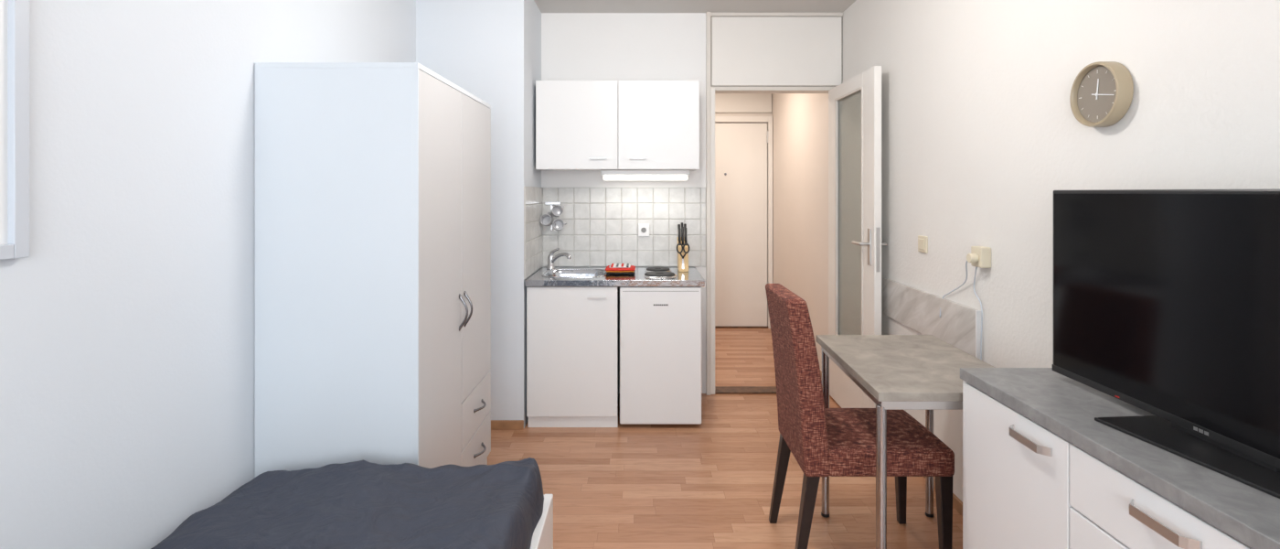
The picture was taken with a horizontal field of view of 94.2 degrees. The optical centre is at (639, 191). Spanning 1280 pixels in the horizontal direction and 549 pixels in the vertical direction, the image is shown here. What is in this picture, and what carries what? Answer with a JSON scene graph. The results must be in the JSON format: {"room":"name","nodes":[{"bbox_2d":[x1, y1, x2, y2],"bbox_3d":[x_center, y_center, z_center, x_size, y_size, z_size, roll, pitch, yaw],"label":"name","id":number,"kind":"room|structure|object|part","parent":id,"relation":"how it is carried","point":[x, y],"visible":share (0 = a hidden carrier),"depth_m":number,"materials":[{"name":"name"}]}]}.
{"room":"studio apartment","nodes":[
{"label":"studio apartment","id":0,"kind":"room"},
{"bbox_2d":[0,0,415,548],"bbox_3d":[-1.340,0.075,1.210,0.100,2.570,5.820,0,0,0],"label":"wall","id":1,"kind":"structure","parent":0,"point":[127,322],"depth_m":1.54,"materials":[{"name":"paint"}]},
{"bbox_2d":[0,0,29,259],"bbox_3d":[-1.278,-0.282,0.927,0.021,0.835,0.615,0,0,0],"label":"window","id":2,"kind":"structure","parent":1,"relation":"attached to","point":[14,14],"depth_m":1.21,"materials":[{"name":"white plastic"}]},
{"bbox_3d":[-1.278,0.120,0.927,0.021,0.030,0.555,0,0,0],"label":"frame","id":3,"kind":"part","parent":2,"relation":"part of","materials":[{"name":"white plastic"}]},
{"bbox_2d":[416,0,541,427],"bbox_3d":[-0.979,0.075,3.720,0.622,2.570,0.600,0,0,0],"label":"wall","id":4,"kind":"structure","parent":0,"point":[490,49],"depth_m":3.42,"materials":[{"name":"white paint"}]},
{"bbox_2d":[490,419,523,428],"bbox_3d":[-0.979,1.335,3.413,0.622,0.050,0.015,0,0,0],"label":"baseboard","id":5,"kind":"structure","parent":4,"relation":"attached to","point":[495,423],"depth_m":3.40,"materials":[{"name":"brown wood"}]},
{"bbox_2d":[523,186,542,278],"bbox_3d":[-0.663,0.235,3.721,0.009,0.534,0.598,0,0,0],"label":"tile backsplash","id":6,"kind":"structure","parent":4,"relation":"attached to","point":[532,195],"depth_m":3.64,"materials":[{"name":"tile"}]},
{"bbox_2d":[541,12,705,393],"bbox_3d":[-0.407,0.075,4.070,1.765,2.570,0.100,0,0,0],"label":"wall","id":7,"kind":"structure","parent":0,"point":[575,46],"depth_m":4.02,"materials":[{"name":"white paint"}]},
{"bbox_2d":[535,80,699,170],"bbox_3d":[-0.139,-0.417,3.843,1.018,0.551,0.351,0,0,0],"label":"upper cabinet","id":8,"kind":"object","parent":7,"relation":"attached to","point":[581,125],"depth_m":3.69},
{"bbox_2d":[600,169,690,180],"bbox_3d":[0.035,-0.110,3.822,0.570,0.068,0.075,0,0,0],"label":"lamp","id":9,"kind":"object","parent":8,"relation":"attached to","point":[608,174],"visible":1,"depth_m":3.79,"materials":[{"name":"white plastic"}]},
{"bbox_2d":[603,174,687,180],"bbox_3d":[0.035,-0.093,3.820,0.540,0.034,0.070,0,0,0],"label":"diffuser","id":10,"kind":"object","parent":9,"relation":"attached to","point":[605,176],"depth_m":3.79,"materials":[{"name":"white plastic"}]},
{"bbox_2d":[542,187,705,266],"bbox_3d":[-0.106,0.235,4.014,1.105,0.534,0.012,0,0,0],"label":"tile backsplash","id":11,"kind":"structure","parent":7,"relation":"attached to","point":[601,229],"depth_m":4.01,"materials":[{"name":"tile"}]},
{"bbox_2d":[540,202,566,230],"bbox_3d":[-0.568,0.163,3.938,0.174,0.195,0.135,0,0,0],"label":"mug rack","id":12,"kind":"object","parent":11,"relation":"attached to","point":[556,209],"visible":1,"depth_m":3.94,"materials":[{"name":"silver metal"}]},
{"bbox_2d":[540,211,552,225],"bbox_3d":[-0.617,0.177,3.917,0.076,0.096,0.080,0,0,0],"label":"mug","id":13,"kind":"object","parent":12,"relation":"on","point":[546,219],"depth_m":3.93,"materials":[{"name":"grey ceramic"}]},
{"bbox_3d":[-0.588,0.075,4.002,0.105,0.020,0.007,0,0,0],"label":"rack plate","id":14,"kind":"part","parent":12,"relation":"part of","materials":[{"name":"silver metal"}]},
{"bbox_2d":[550,204,564,216],"bbox_3d":[-0.548,0.124,3.923,0.086,0.083,0.086,0,0,0],"label":"mug","id":15,"kind":"object","parent":12,"relation":"on","point":[557,210],"depth_m":3.94,"materials":[{"name":"grey ceramic"}]},
{"bbox_2d":[553,218,566,230],"bbox_3d":[-0.529,0.214,3.912,0.095,0.083,0.082,0,0,0],"label":"mug","id":16,"kind":"object","parent":12,"relation":"on","point":[558,224],"depth_m":3.93,"materials":[{"name":"grey ceramic"}]},
{"bbox_2d":[638,224,649,235],"bbox_3d":[0.025,0.255,4.000,0.075,0.085,0.014,0,0,0],"label":"wall socket","id":17,"kind":"object","parent":11,"relation":"attached to","point":[643,229],"visible":1,"depth_m":4.00,"materials":[{"name":"white plastic"}]},
{"bbox_2d":[710,87,714,394],"bbox_3d":[0.491,0.330,4.065,0.032,2.060,0.130,0,0,0],"label":"door frame","id":18,"kind":"structure","parent":7,"relation":"attached to","point":[712,90],"depth_m":4.00,"materials":[{"name":"paint"}]},
{"bbox_2d":[710,86,834,93],"bbox_3d":[0.920,-0.698,4.067,0.891,0.025,0.125,0,0,0],"label":"rail","id":19,"kind":"object","parent":7,"relation":"attached to","point":[718,90],"visible":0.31,"depth_m":4.00,"materials":[{"name":"paint"}]},
{"bbox_2d":[705,11,842,394],"bbox_3d":[0.906,0.075,4.018,0.919,2.570,0.065,0,0,0],"label":"trim","id":20,"kind":"structure","parent":7,"relation":"attached to","point":[748,48],"depth_m":4.00,"materials":[{"name":"paint"}]},
{"bbox_3d":[0.461,0.075,4.003,0.028,2.570,0.035,0,0,0],"label":"casing","id":21,"kind":"part","parent":20,"relation":"part of","materials":[{"name":"paint"}]},
{"bbox_3d":[0.920,-0.948,4.014,0.876,0.464,0.032,0,0,0],"label":"transom panel","id":22,"kind":"part","parent":20,"relation":"part of","materials":[{"name":"paint"}]},
{"bbox_3d":[0.920,-1.198,4.025,0.891,0.025,0.050,0,0,0],"label":"transom frame","id":23,"kind":"part","parent":20,"relation":"part of","materials":[{"name":"paint"}]},
{"bbox_2d":[710,16,842,86],"bbox_3d":[0.920,-0.950,4.031,0.891,0.500,0.038,0,0,0],"label":"backing","id":24,"kind":"object","parent":7,"relation":"attached to","point":[710,16],"visible":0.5,"depth_m":4.01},
{"bbox_2d":[533,0,856,12],"bbox_3d":[0.038,-1.260,2.200,2.857,0.100,7.800,0,0,0],"label":"ceiling","id":25,"kind":"structure","parent":0,"point":[544,5],"depth_m":3.87,"materials":[{"name":"paint"}]},
{"bbox_2d":[487,328,962,548],"bbox_3d":[0.038,1.410,2.200,2.857,0.100,7.800,0,0,0],"label":"floor","id":26,"kind":"structure","parent":0,"point":[709,484],"depth_m":2.77,"materials":[{"name":"laminate"}]},
{"bbox_2d":[150,457,553,548],"bbox_3d":[-0.786,0.960,0.938,1.000,0.800,2.035,0,0,0],"label":"bed","id":27,"kind":"object","parent":26,"relation":"on","point":[361,504],"visible":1,"depth_m":1.60,"materials":[{"name":"white lacquer"},{"name":"wood"},{"name":"fabric"}]},
{"bbox_3d":[-0.300,1.115,0.953,0.029,0.250,2.005,0,0,0],"label":"rail","id":28,"kind":"part","parent":27,"relation":"part of","materials":[{"name":"white paint"}]},
{"bbox_2d":[254,62,490,477],"bbox_3d":[-0.996,0.464,2.470,0.584,1.793,0.970,0,0,0],"label":"wardrobe","id":29,"kind":"object","parent":26,"relation":"on","point":[372,180],"visible":0.99,"depth_m":1.99,"materials":[{"name":"white wood"}]},
{"bbox_3d":[-0.750,0.436,2.231,0.018,1.698,0.476,0,0,0],"label":"door","id":30,"kind":"part","parent":29,"relation":"part of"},
{"bbox_3d":[-0.725,0.492,2.437,0.042,0.143,0.012,0,0,0],"label":"handle","id":31,"kind":"part","parent":29,"relation":"part of","materials":[{"name":"silver metal"}]},
{"bbox_3d":[-0.725,0.492,2.507,0.042,0.143,0.012,0,0,0],"label":"handle","id":32,"kind":"part","parent":29,"relation":"part of","materials":[{"name":"silver metal"}]},
{"bbox_3d":[-0.750,0.982,2.714,0.018,0.198,0.480,0,0,0],"label":"drawer","id":33,"kind":"part","parent":29,"relation":"part of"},
{"bbox_3d":[-0.750,1.185,2.714,0.018,0.199,0.480,0,0,0],"label":"drawer","id":34,"kind":"part","parent":29,"relation":"part of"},
{"bbox_3d":[-0.750,0.233,2.714,0.018,1.291,0.480,0,0,0],"label":"door","id":35,"kind":"part","parent":29,"relation":"part of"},
{"bbox_3d":[-0.726,1.180,2.720,0.040,0.013,0.137,0,0,0],"label":"handle drawer","id":36,"kind":"part","parent":29,"relation":"part of","materials":[{"name":"silver metal"}]},
{"bbox_3d":[-0.726,0.977,2.720,0.040,0.013,0.137,0,0,0],"label":"handle drawer","id":37,"kind":"part","parent":29,"relation":"part of","materials":[{"name":"silver metal"}]},
{"bbox_2d":[526,286,619,426],"bbox_3d":[-0.393,0.951,3.696,0.525,0.818,0.588,0,0,0],"label":"base cabinet","id":38,"kind":"object","parent":26,"relation":"on","point":[573,332],"visible":1,"depth_m":3.42,"materials":[{"name":"white paint"}]},
{"bbox_3d":[-0.245,0.600,3.405,0.110,0.010,0.007,0,0,0],"label":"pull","id":39,"kind":"part","parent":38,"relation":"part of","materials":[{"name":"white plastic"}]},
{"bbox_2d":[524,266,704,286],"bbox_3d":[-0.143,0.566,3.704,1.030,0.156,0.601,0,0,0],"label":"countertop","id":40,"kind":"structure","parent":38,"relation":"on","point":[559,276],"depth_m":3.50,"materials":[{"name":"grey stone"}]},
{"bbox_2d":[546,247,570,268],"bbox_3d":[-0.520,0.433,3.854,0.223,0.142,0.052,0,0,40],"label":"kitchen faucet","id":41,"kind":"object","parent":40,"relation":"on","point":[551,258],"visible":0.99,"depth_m":3.88,"materials":[{"name":"silver metal"}]},
{"bbox_3d":[-0.563,0.393,3.887,0.028,0.062,0.090,0,0,-43],"label":"lever","id":42,"kind":"part","parent":41,"relation":"part of","materials":[{"name":"silver metal"}]},
{"bbox_3d":[-0.511,0.425,3.840,0.191,0.076,0.026,0,0,44],"label":"spout","id":43,"kind":"part","parent":41,"relation":"part of","materials":[{"name":"silver metal"}]},
{"bbox_2d":[542,268,607,277],"bbox_3d":[-0.400,0.572,3.700,0.396,0.145,0.356,0,0,0],"label":"basin","id":44,"kind":"object","parent":40,"relation":"in","point":[547,272],"depth_m":3.86,"materials":[{"name":"silver metal"}]},
{"bbox_2d":[604,263,635,274],"bbox_3d":[-0.122,0.478,3.715,0.185,0.048,0.196,0,0,0],"label":"dish towels","id":45,"kind":"object","parent":40,"relation":"on","point":[613,268],"visible":1,"depth_m":3.64,"materials":[{"name":"red fabric"}]},
{"bbox_2d":[676,222,689,271],"bbox_3d":[0.272,0.351,3.837,0.086,0.305,0.185,0,0,0],"label":"knife block","id":46,"kind":"object","parent":40,"relation":"on","point":[682,249],"visible":1,"depth_m":3.79,"materials":[{"name":"brown wood"}]},
{"bbox_3d":[0.256,0.289,3.845,0.017,0.110,0.046,0,0,0],"label":"knife handle","id":47,"kind":"part","parent":46,"relation":"part of","materials":[{"name":"black plastic"}]},
{"bbox_3d":[0.277,0.283,3.845,0.017,0.121,0.046,0,0,0],"label":"knife handle","id":48,"kind":"part","parent":46,"relation":"part of","materials":[{"name":"black plastic"}]},
{"bbox_3d":[0.297,0.287,3.845,0.017,0.114,0.046,0,0,0],"label":"knife handle","id":49,"kind":"part","parent":46,"relation":"part of","materials":[{"name":"black plastic"}]},
{"bbox_2d":[619,286,701,424],"bbox_3d":[0.119,0.952,3.687,0.474,0.816,0.546,0,0,0],"label":"mini fridge","id":50,"kind":"object","parent":26,"relation":"on","point":[660,326],"visible":0.98,"depth_m":3.42,"materials":[{"name":"white paint"}]},
{"bbox_2d":[714,325,767,328],"bbox_3d":[0.850,1.353,5.968,0.880,0.014,0.045,0,0,0],"label":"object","id":51,"kind":"object","parent":26,"relation":"on","point":[767,325],"visible":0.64,"depth_m":5.94,"materials":[{"name":"brown wood"}]},
{"bbox_2d":[714,385,776,393],"bbox_3d":[0.909,1.354,4.070,0.805,0.012,0.120,0,0,0],"label":"threshold","id":52,"kind":"object","parent":26,"relation":"on","point":[718,389],"visible":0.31,"depth_m":4.06,"materials":[{"name":"brown wood"}]},
{"bbox_2d":[765,283,954,548],"bbox_3d":[0.806,0.868,2.270,0.584,0.985,0.418,0,0,0],"label":"dining chair","id":53,"kind":"object","parent":26,"relation":"on","point":[824,442],"visible":0.9,"depth_m":2.08,"materials":[{"name":"red fabric"}]},
{"bbox_3d":[0.582,1.170,2.447,0.096,0.380,0.046,0,0,0],"label":"leg","id":54,"kind":"part","parent":53,"relation":"part of","materials":[{"name":"black wood"}]},
{"bbox_3d":[0.590,0.685,2.270,0.151,0.620,0.410,0,0,0],"label":"backrest","id":55,"kind":"part","parent":53,"relation":"part of","materials":[{"name":"red fabric"}]},
{"bbox_3d":[0.582,1.170,2.094,0.096,0.380,0.047,0,0,0],"label":"leg","id":56,"kind":"part","parent":53,"relation":"part of","materials":[{"name":"black wood"}]},
{"bbox_2d":[824,407,954,476],"bbox_3d":[0.875,0.934,2.270,0.446,0.116,0.418,0,0,0],"label":"seat cushion","id":57,"kind":"object","parent":53,"relation":"on","point":[912,450],"depth_m":2.08,"materials":[{"name":"red fabric"}]},
{"bbox_3d":[1.070,1.170,2.447,0.046,0.380,0.046,0,0,0],"label":"leg","id":58,"kind":"part","parent":53,"relation":"part of","materials":[{"name":"black wood"}]},
{"bbox_3d":[1.070,1.170,2.095,0.046,0.380,0.046,0,0,0],"label":"leg","id":59,"kind":"part","parent":53,"relation":"part of","materials":[{"name":"black wood"}]},
{"bbox_2d":[816,334,995,548],"bbox_3d":[0.989,0.985,2.175,0.523,0.750,0.730,0,0,0],"label":"dining table","id":60,"kind":"object","parent":26,"relation":"on","point":[895,371],"visible":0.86,"depth_m":2.08,"materials":[{"name":"laminate"}]},
{"bbox_3d":[0.780,1.003,2.500,0.031,0.690,0.031,0,0,0],"label":"leg","id":61,"kind":"part","parent":60,"relation":"part of","materials":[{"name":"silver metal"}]},
{"bbox_3d":[0.747,1.003,1.840,0.031,0.690,0.031,0,0,0],"label":"leg","id":62,"kind":"part","parent":60,"relation":"part of","materials":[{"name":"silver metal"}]},
{"bbox_3d":[1.218,1.003,2.500,0.031,0.690,0.031,0,0,0],"label":"leg","id":63,"kind":"part","parent":60,"relation":"part of","materials":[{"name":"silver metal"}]},
{"bbox_2d":[960,367,1279,548],"bbox_3d":[1.149,0.943,1.071,0.427,0.834,1.422,0,0,0],"label":"sideboard","id":64,"kind":"object","parent":26,"relation":"on","point":[1040,471],"visible":0.93,"depth_m":1.35,"materials":[{"name":"white wood"}]},
{"bbox_3d":[1.157,0.959,1.770,0.383,0.802,0.017,0,0,0],"label":"panel","id":65,"kind":"part","parent":64,"relation":"part of","materials":[{"name":"white paint"}]},
{"bbox_3d":[0.973,0.929,1.550,0.018,0.731,0.421,0,0,0],"label":"door","id":66,"kind":"part","parent":64,"relation":"part of","materials":[{"name":"white paint"}]},
{"bbox_3d":[0.948,0.606,1.455,0.024,0.020,0.140,0,0,0],"label":"pull door","id":67,"kind":"part","parent":64,"relation":"part of","materials":[{"name":"metal"}]},
{"bbox_3d":[0.973,0.851,1.069,0.018,0.288,0.531,0,0,0],"label":"drawer","id":68,"kind":"part","parent":64,"relation":"part of","materials":[{"name":"white paint"}]},
{"bbox_3d":[0.973,0.633,1.069,0.018,0.138,0.531,0,0,0],"label":"drawer","id":69,"kind":"part","parent":64,"relation":"part of","materials":[{"name":"white paint"}]},
{"bbox_3d":[0.948,0.606,1.085,0.024,0.020,0.140,0,0,0],"label":"pull drawer","id":70,"kind":"part","parent":64,"relation":"part of","materials":[{"name":"metal"}]},
{"bbox_2d":[1052,188,1279,498],"bbox_3d":[1.156,0.260,1.238,0.199,0.532,0.899,0,0,-4],"label":"television","id":71,"kind":"object","parent":64,"relation":"on","point":[1167,302],"visible":1,"depth_m":1.28,"materials":[{"name":"black plastic"}]},
{"bbox_3d":[1.183,0.251,1.240,0.023,0.514,0.900,0,0,0],"label":"panel","id":72,"kind":"part","parent":71,"relation":"part of","materials":[{"name":"black plastic"}]},
{"bbox_2d":[714,112,771,123],"bbox_3d":[0.365,0.075,6.045,1.930,2.570,0.110,0,0,0],"label":"wall","id":73,"kind":"structure","parent":0,"point":[716,113],"depth_m":5.99,"materials":[{"name":"paint"}]},
{"bbox_2d":[714,123,767,326],"bbox_3d":[0.848,0.328,5.970,0.855,2.035,0.030,0,0,0],"label":"door","id":74,"kind":"structure","parent":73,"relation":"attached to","point":[741,149],"depth_m":5.95,"materials":[{"name":"paint"}]},
{"bbox_2d":[714,116,768,122],"bbox_3d":[0.848,-0.730,5.960,0.871,0.060,0.060,0,0,0],"label":"door frame","id":75,"kind":"structure","parent":73,"relation":"in","point":[718,119],"depth_m":5.93,"materials":[{"name":"paint"}]},
{"bbox_2d":[714,93,771,112],"bbox_3d":[0.848,-0.970,5.975,0.955,0.340,0.030,0,0,0],"label":"overpanel","id":76,"kind":"object","parent":73,"relation":"attached to","point":[724,102],"visible":0.31,"depth_m":5.96,"materials":[{"name":"paint"}]},
{"bbox_2d":[771,0,1279,501],"bbox_3d":[1.399,0.075,2.200,0.137,2.570,7.800,0,0,0],"label":"wall","id":77,"kind":"structure","parent":0,"point":[980,129],"depth_m":2.20,"materials":[{"name":"paint"}]},
{"bbox_2d":[767,116,772,328],"bbox_3d":[1.304,0.300,5.960,0.042,2.120,0.060,0,0,0],"label":"door frame","id":78,"kind":"structure","parent":77,"relation":"attached to","point":[770,122],"depth_m":5.93,"materials":[{"name":"paint"}]},
{"bbox_2d":[917,234,927,253],"bbox_3d":[1.359,0.250,2.860,0.016,0.080,0.080,0,0,0],"label":"light switch","id":79,"kind":"object","parent":77,"relation":"attached to","point":[922,240],"visible":1,"depth_m":2.84,"materials":[{"name":"beige plastic"}]},
{"bbox_2d":[882,277,981,359],"bbox_3d":[1.356,0.577,2.838,0.020,0.207,0.924,0,0,0],"label":"board","id":80,"kind":"object","parent":77,"relation":"attached to","point":[918,309],"depth_m":2.72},
{"bbox_3d":[1.356,0.577,2.381,0.020,0.207,0.009,0,0,0],"label":"edge strip","id":81,"kind":"part","parent":80,"relation":"part of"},
{"bbox_2d":[923,476,962,515],"bbox_3d":[1.359,1.335,1.190,0.015,0.050,5.580,0,0,0],"label":"baseboard","id":82,"kind":"structure","parent":77,"relation":"attached to","point":[957,503],"depth_m":2.54,"materials":[{"name":"brown wood"}]},
{"bbox_2d":[938,245,991,360],"bbox_3d":[1.332,0.538,2.489,0.070,0.645,0.357,0,0,0],"label":"box","id":83,"kind":"object","parent":77,"relation":"attached to","point":[980,256],"visible":0.98,"depth_m":2.34,"materials":[{"name":"beige plastic"}]},
{"bbox_2d":[1069,61,1133,127],"bbox_3d":[1.344,-0.285,1.735,0.046,0.188,0.188,0,0,0],"label":"wall clock","id":84,"kind":"object","parent":77,"relation":"attached to","point":[1102,92],"visible":1,"depth_m":1.72,"materials":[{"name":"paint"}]},
{"bbox_3d":[1.339,0.330,4.065,0.054,2.060,0.130,0,0,0],"label":"door frame","id":85,"kind":"structure","parent":0,"visible":0},
{"bbox_2d":[828,86,838,400],"bbox_3d":[1.282,0.335,3.908,0.040,2.030,0.155,0,0,0],"label":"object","id":86,"kind":"structure","parent":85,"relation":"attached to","point":[831,92],"depth_m":3.90,"materials":[{"name":"paint"}]},
{"bbox_2d":[835,65,881,407],"bbox_3d":[1.282,0.335,3.514,0.040,2.030,0.632,0,0,0],"label":"door","id":87,"kind":"structure","parent":86,"relation":"attached to","point":[855,82],"depth_m":3.45,"materials":[{"name":"paint"}]},
{"bbox_2d":[834,98,837,334],"bbox_3d":[1.264,0.165,3.828,0.016,1.530,0.015,0,0,0],"label":"bead","id":88,"kind":"object","parent":87,"relation":"attached to","point":[836,101],"visible":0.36,"depth_m":3.82,"materials":[{"name":"paint"}]},
{"bbox_2d":[835,86,861,100],"bbox_3d":[1.264,-0.593,3.600,0.016,0.015,0.440,0,0,0],"label":"bead","id":89,"kind":"object","parent":87,"relation":"attached to","point":[859,88],"visible":1,"depth_m":3.58,"materials":[{"name":"paint"}]},
{"bbox_2d":[835,363,863,407],"bbox_3d":[1.282,1.135,3.600,0.040,0.430,0.460,0,0,0],"label":"rail","id":90,"kind":"object","parent":87,"relation":"attached to","point":[848,394],"visible":0.29,"depth_m":3.62,"materials":[{"name":"paint"}]},
{"bbox_3d":[1.282,-0.635,3.600,0.040,0.090,0.460,0,0,0],"label":"rail","id":91,"kind":"part","parent":87,"relation":"part of","materials":[{"name":"paint"}]},
{"bbox_3d":[1.282,0.165,3.600,0.008,1.510,0.460,0,0,0],"label":"glass pane","id":92,"kind":"part","parent":87,"relation":"part of","materials":[{"name":"clear glass"}]},
{"bbox_2d":[861,85,863,334],"bbox_3d":[1.264,0.165,3.373,0.016,1.530,0.015,0,0,0],"label":"bead","id":93,"kind":"object","parent":87,"relation":"attached to","point":[861,86],"visible":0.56,"depth_m":3.37,"materials":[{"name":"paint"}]},
{"bbox_2d":[867,228,871,265],"bbox_3d":[1.259,0.300,3.265,0.006,0.200,0.040,0,0,0],"label":"plate","id":94,"kind":"object","parent":87,"relation":"attached to","point":[869,229],"visible":1,"depth_m":3.25,"materials":[{"name":"metal"}]},
{"bbox_2d":[851,240,869,245],"bbox_3d":[1.232,0.285,3.320,0.060,0.018,0.130,0,0,0],"label":"lever","id":95,"kind":"object","parent":94,"relation":"attached to","point":[852,241],"visible":1,"depth_m":3.26,"materials":[{"name":"metal"}]},
{"bbox_3d":[1.282,0.335,3.285,0.040,2.030,0.170,0,0,0],"label":"lock stile","id":96,"kind":"part","parent":87,"relation":"part of","materials":[{"name":"white wood"}]}
]}

